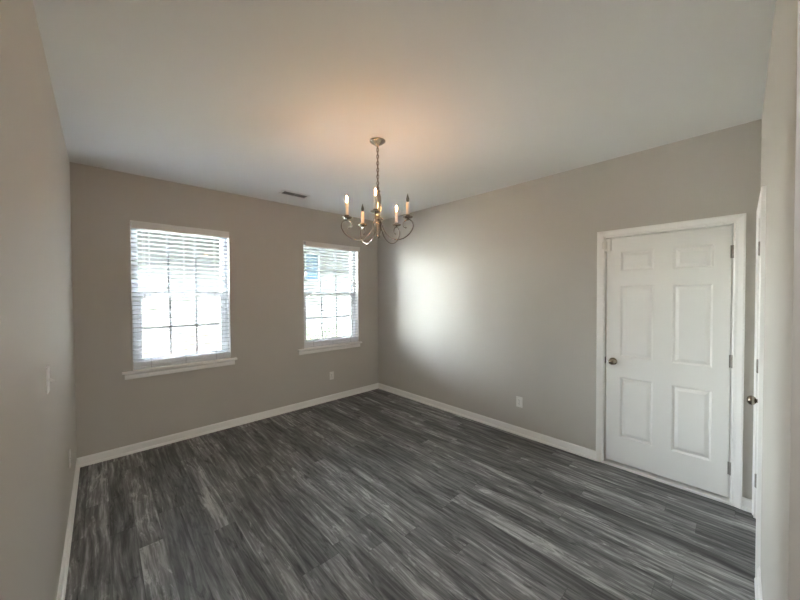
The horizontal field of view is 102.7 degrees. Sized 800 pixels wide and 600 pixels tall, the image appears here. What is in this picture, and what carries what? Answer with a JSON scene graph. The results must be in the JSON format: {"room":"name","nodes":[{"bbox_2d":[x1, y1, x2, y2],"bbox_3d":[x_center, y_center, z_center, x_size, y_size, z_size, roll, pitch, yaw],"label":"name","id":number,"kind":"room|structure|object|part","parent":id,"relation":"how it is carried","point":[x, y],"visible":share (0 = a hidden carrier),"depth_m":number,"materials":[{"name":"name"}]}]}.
{"room":"dining room","nodes":[
{"label":"dining room","id":0,"kind":"room"},
{"bbox_2d":[0,0,76,599],"bbox_3d":[-0.671,0.178,0.356,0.140,2.740,6.740,-1,1,-43],"label":"wall","id":1,"kind":"structure","parent":0,"point":[38,428],"depth_m":1.14,"materials":[{"name":"beige paint"}]},
{"bbox_2d":[46,365,53,393],"bbox_3d":[-1.561,0.353,1.429,0.022,0.114,0.070,-1,1,-43],"label":"light switch","id":2,"kind":"object","parent":1,"relation":"attached to","point":[48,379],"visible":1,"depth_m":1.41,"materials":[{"name":"white plastic"}]},
{"bbox_3d":[-1.567,0.353,1.423,0.006,0.114,0.070,-1,1,-43],"label":"plate","id":3,"kind":"part","parent":2,"relation":"part of","materials":[{"name":"white plastic"}]},
{"bbox_2d":[56,458,79,599],"bbox_3d":[-0.653,1.503,0.487,0.021,0.086,6.600,-1,1,-43],"label":"baseboard","id":4,"kind":"structure","parent":1,"relation":"attached to","point":[61,592],"depth_m":1.96,"materials":[{"name":"white paint"}]},
{"bbox_2d":[69,449,70,467],"bbox_3d":[-2.335,1.122,2.263,0.009,0.114,0.070,-1,1,-43],"label":"wall outlet","id":5,"kind":"object","parent":1,"relation":"attached to","point":[69,449],"visible":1,"depth_m":2.25,"materials":[{"name":"white plastic"}]},
{"bbox_2d":[70,162,377,457],"bbox_3d":[-1.692,0.114,4.114,3.791,2.740,0.140,-1,1,-43],"label":"wall","id":6,"kind":"structure","parent":0,"point":[266,237],"depth_m":3.59,"materials":[{"name":"beige paint"}]},
{"bbox_2d":[122,228,236,379],"bbox_3d":[-2.355,-0.009,3.467,1.024,1.553,0.195,-1,1,-43],"label":"window","id":7,"kind":"structure","parent":6,"relation":"in","point":[154,371],"depth_m":3.43,"materials":[{"name":"white plastic"}]},
{"bbox_3d":[-2.404,-0.390,3.527,0.810,0.722,0.024,-1,1,-43],"label":"sash","id":8,"kind":"part","parent":7,"relation":"part of","materials":[{"name":"white plastic"}]},
{"bbox_3d":[-2.331,0.699,3.459,1.024,0.022,0.137,-1,1,-43],"label":"sill","id":9,"kind":"part","parent":7,"relation":"part of","materials":[{"name":"white paint"}]},
{"bbox_2d":[130,220,229,369],"bbox_3d":[-2.325,-0.051,3.451,0.870,1.469,0.081,-1,1,-43],"label":"window blind","id":10,"kind":"object","parent":7,"relation":"attached to","point":[140,225],"visible":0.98,"depth_m":3.42,"materials":[{"name":"white plastic"}]},
{"bbox_3d":[-2.549,-0.024,3.259,0.002,1.413,0.056,-1,1,-43],"label":"ladder cord","id":11,"kind":"part","parent":10,"relation":"part of","materials":[{"name":"white fabric"}]},
{"bbox_3d":[-2.330,0.675,3.474,0.870,0.017,0.052,-1,1,-43],"label":"rail","id":12,"kind":"part","parent":10,"relation":"part of","materials":[{"name":"white plastic"}]},
{"bbox_3d":[-2.333,-0.029,3.461,0.002,1.413,0.056,-1,1,-43],"label":"ladder cord","id":13,"kind":"part","parent":10,"relation":"part of","materials":[{"name":"white fabric"}]},
{"bbox_3d":[-2.118,-0.034,3.663,0.002,1.413,0.056,-1,1,-43],"label":"ladder cord","id":14,"kind":"part","parent":10,"relation":"part of","materials":[{"name":"white fabric"}]},
{"bbox_3d":[-2.380,0.292,3.519,0.810,0.729,0.026,-1,1,-43],"label":"sash","id":15,"kind":"part","parent":7,"relation":"part of","materials":[{"name":"white plastic"}]},
{"bbox_2d":[130,220,230,370],"bbox_3d":[-2.339,-0.051,3.467,0.888,1.476,0.085,-1,1,-43],"label":"trim","id":16,"kind":"structure","parent":6,"relation":"attached to","point":[228,251],"depth_m":3.75,"materials":[{"name":"white paint"}]},
{"bbox_2d":[78,383,377,467],"bbox_3d":[-1.630,1.441,4.080,3.511,0.086,0.021,-1,1,-43],"label":"baseboard","id":17,"kind":"structure","parent":6,"relation":"attached to","point":[95,458],"depth_m":3.58,"materials":[{"name":"white paint"}]},
{"bbox_2d":[298,245,361,354],"bbox_3d":[-1.041,-0.039,4.698,1.048,1.553,0.195,-1,1,-43],"label":"window","id":18,"kind":"structure","parent":6,"relation":"in","point":[324,348],"depth_m":4.76,"materials":[{"name":"white plastic"}]},
{"bbox_3d":[-1.077,-0.420,4.771,0.840,0.722,0.024,-1,1,-43],"label":"sash","id":19,"kind":"part","parent":18,"relation":"part of","materials":[{"name":"white plastic"}]},
{"bbox_3d":[-1.053,0.262,4.763,0.840,0.729,0.026,-1,1,-43],"label":"sash","id":20,"kind":"part","parent":18,"relation":"part of","materials":[{"name":"white plastic"}]},
{"bbox_3d":[-1.017,0.669,4.690,1.048,0.022,0.137,-1,1,-43],"label":"sill","id":21,"kind":"part","parent":18,"relation":"part of","materials":[{"name":"white paint"}]},
{"bbox_2d":[303,241,359,347],"bbox_3d":[-0.986,-0.081,4.707,0.933,1.469,0.081,-1,1,-43],"label":"window blind","id":22,"kind":"object","parent":18,"relation":"attached to","point":[310,244],"visible":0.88,"depth_m":4.67,"materials":[{"name":"white plastic"}]},
{"bbox_3d":[-1.233,-0.054,4.493,0.002,1.413,0.056,-1,1,-43],"label":"ladder cord","id":23,"kind":"part","parent":22,"relation":"part of","materials":[{"name":"white fabric"}]},
{"bbox_3d":[-1.003,0.645,4.718,0.900,0.017,0.052,-1,1,-43],"label":"rail","id":24,"kind":"part","parent":22,"relation":"part of","materials":[{"name":"white plastic"}]},
{"bbox_3d":[-1.006,-0.059,4.705,0.002,1.413,0.056,-1,1,-43],"label":"ladder cord","id":25,"kind":"part","parent":22,"relation":"part of","materials":[{"name":"white fabric"}]},
{"bbox_3d":[-0.780,-0.064,4.917,0.002,1.413,0.056,-1,1,-43],"label":"ladder cord","id":26,"kind":"part","parent":22,"relation":"part of","materials":[{"name":"white fabric"}]},
{"bbox_3d":[-1.064,-0.080,4.766,0.912,1.473,0.065,-1,1,-43],"label":"frame","id":27,"kind":"part","parent":18,"relation":"part of","materials":[{"name":"white plastic"}]},
{"bbox_2d":[303,252,358,341],"bbox_3d":[-1.012,-0.081,4.711,0.918,1.476,0.085,-1,1,-43],"label":"trim","id":28,"kind":"structure","parent":6,"relation":"attached to","point":[356,253],"depth_m":5.01,"materials":[{"name":"white paint"}]},
{"bbox_2d":[329,371,333,379],"bbox_3d":[-0.999,1.106,4.675,0.070,0.114,0.009,-1,1,-43],"label":"wall outlet","id":29,"kind":"object","parent":6,"relation":"attached to","point":[331,374],"visible":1,"depth_m":4.67,"materials":[{"name":"white plastic"}]},
{"bbox_2d":[33,0,775,220],"bbox_3d":[0.605,-1.282,1.629,3.791,0.120,6.880,-1,1,-43],"label":"ceiling","id":30,"kind":"structure","parent":0,"point":[260,99],"depth_m":1.82,"materials":[{"name":"white paint"}]},
{"bbox_2d":[279,190,309,198],"bbox_3d":[-1.249,-1.248,3.791,0.330,0.009,0.150,-1,1,-43],"label":"ceiling vent","id":31,"kind":"object","parent":30,"relation":"in","point":[284,192],"visible":1,"depth_m":3.78,"materials":[{"name":"grey metal"}]},
{"bbox_2d":[341,137,413,243],"bbox_3d":[-0.175,-0.846,2.509,0.546,0.776,0.541,-1,1,-43],"label":"chandelier","id":32,"kind":"object","parent":30,"relation":"hanging from","point":[376,141],"visible":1,"depth_m":2.47,"materials":[{"name":"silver metal"}]},
{"bbox_3d":[-0.317,-0.538,2.447,0.271,0.163,0.013,-1,1,-18],"label":"arm","id":33,"kind":"part","parent":32,"relation":"part of","materials":[{"name":"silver metal"}]},
{"bbox_3d":[-0.261,-0.541,2.619,0.013,0.163,0.271,-1,1,-36],"label":"arm","id":34,"kind":"part","parent":32,"relation":"part of","materials":[{"name":"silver metal"}]},
{"bbox_3d":[-0.171,-0.537,2.341,0.013,0.163,0.271,0,1,0],"label":"arm","id":35,"kind":"part","parent":32,"relation":"part of","materials":[{"name":"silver metal"}]},
{"bbox_3d":[-0.080,-0.542,2.619,0.013,0.163,0.271,0,1,36],"label":"arm","id":36,"kind":"part","parent":32,"relation":"part of","materials":[{"name":"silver metal"}]},
{"bbox_3d":[-0.025,-0.539,2.447,0.271,0.163,0.013,0,1,18],"label":"arm","id":37,"kind":"part","parent":32,"relation":"part of","materials":[{"name":"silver metal"}]},
{"bbox_2d":[65,389,755,599],"bbox_3d":[0.621,1.577,1.682,3.791,0.120,6.880,-1,1,-43],"label":"floor","id":38,"kind":"structure","parent":0,"point":[376,494],"depth_m":2.18,"materials":[{"name":"grey laminate"}]},
{"bbox_2d":[377,119,761,499],"bbox_3d":[1.163,0.105,3.752,0.160,2.740,4.292,-1,1,-43],"label":"wall","id":39,"kind":"structure","parent":0,"point":[489,300],"depth_m":3.36,"materials":[{"name":"beige paint"}]},
{"bbox_2d":[516,396,521,407],"bbox_3d":[1.306,1.117,3.501,0.009,0.114,0.070,-1,1,-43],"label":"wall outlet","id":40,"kind":"object","parent":39,"relation":"attached to","point":[518,399],"visible":1,"depth_m":3.50,"materials":[{"name":"white plastic"}]},
{"bbox_2d":[378,383,751,512],"bbox_3d":[1.062,1.433,3.759,0.021,0.086,4.172,-1,1,-43],"label":"baseboard","id":41,"kind":"structure","parent":39,"relation":"attached to","point":[560,444],"depth_m":3.58,"materials":[{"name":"white paint"}]},
{"bbox_2d":[596,213,745,509],"bbox_3d":[2.154,0.438,2.632,0.178,2.107,0.924,-1,1,-43],"label":"door","id":42,"kind":"structure","parent":39,"relation":"in","point":[670,330],"depth_m":2.55,"materials":[{"name":"white paint"}]},
{"bbox_3d":[1.884,0.547,2.838,0.062,0.064,0.064,-1,1,-43],"label":"knob","id":43,"kind":"part","parent":42,"relation":"part of","materials":[{"name":"silver metal"}]},
{"bbox_2d":[760,0,799,599],"bbox_3d":[1.257,0.157,0.969,3.511,2.740,0.140,-1,1,-43],"label":"wall","id":44,"kind":"structure","parent":0,"point":[780,131],"depth_m":0.96,"materials":[{"name":"beige paint"}]},
{"bbox_2d":[746,186,765,576],"bbox_3d":[2.217,0.450,1.926,0.764,2.107,0.178,-1,1,-43],"label":"door","id":45,"kind":"structure","parent":44,"relation":"in","point":[756,400],"depth_m":1.71,"materials":[{"name":"white paint"}]},
{"bbox_3d":[1.992,0.566,1.796,0.064,0.064,0.062,-1,1,-43],"label":"knob","id":46,"kind":"part","parent":45,"relation":"part of","materials":[{"name":"silver metal"}]},
{"bbox_2d":[754,566,762,599],"bbox_3d":[1.461,1.478,1.206,1.359,0.086,0.141,-1,1,-43],"label":"baseboard","id":47,"kind":"structure","parent":44,"relation":"attached to","point":[757,580],"depth_m":1.63,"materials":[{"name":"white paint"}]},
{"label":"outside","id":48,"kind":"structure","parent":0,"visible":0},
{"bbox_3d":[-10.666,1.755,16.292,50.000,0.200,29.850,-1,1,-43],"label":"ground","id":49,"kind":"structure","parent":48,"visible":0},
{"bbox_2d":[137,231,349,357],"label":"window","id":50,"kind":"structure","parent":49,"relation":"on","point":[342,301],"depth_m":10.34,"materials":[{"name":"grey"}]},
{"bbox_3d":[-3.634,-1.374,13.131,0.520,1.040,0.010,-1,1,-43],"label":"pane","id":51,"kind":"part","parent":50,"relation":"part of","materials":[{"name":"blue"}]},
{"bbox_2d":[306,322,320,339],"bbox_3d":[-3.245,1.230,11.206,1.028,0.970,1.003,-1,1,-43],"label":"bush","id":52,"kind":"object","parent":49,"relation":"on","point":[311,323],"visible":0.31,"depth_m":11.14,"materials":[{"name":"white plant"}]},
{"bbox_2d":[323,323,344,337],"bbox_3d":[-2.450,1.272,11.825,0.912,0.855,0.901,-1,1,-43],"label":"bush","id":53,"kind":"object","parent":49,"relation":"on","point":[326,330],"visible":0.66,"depth_m":11.73,"materials":[{"name":"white plant"}]}
]}

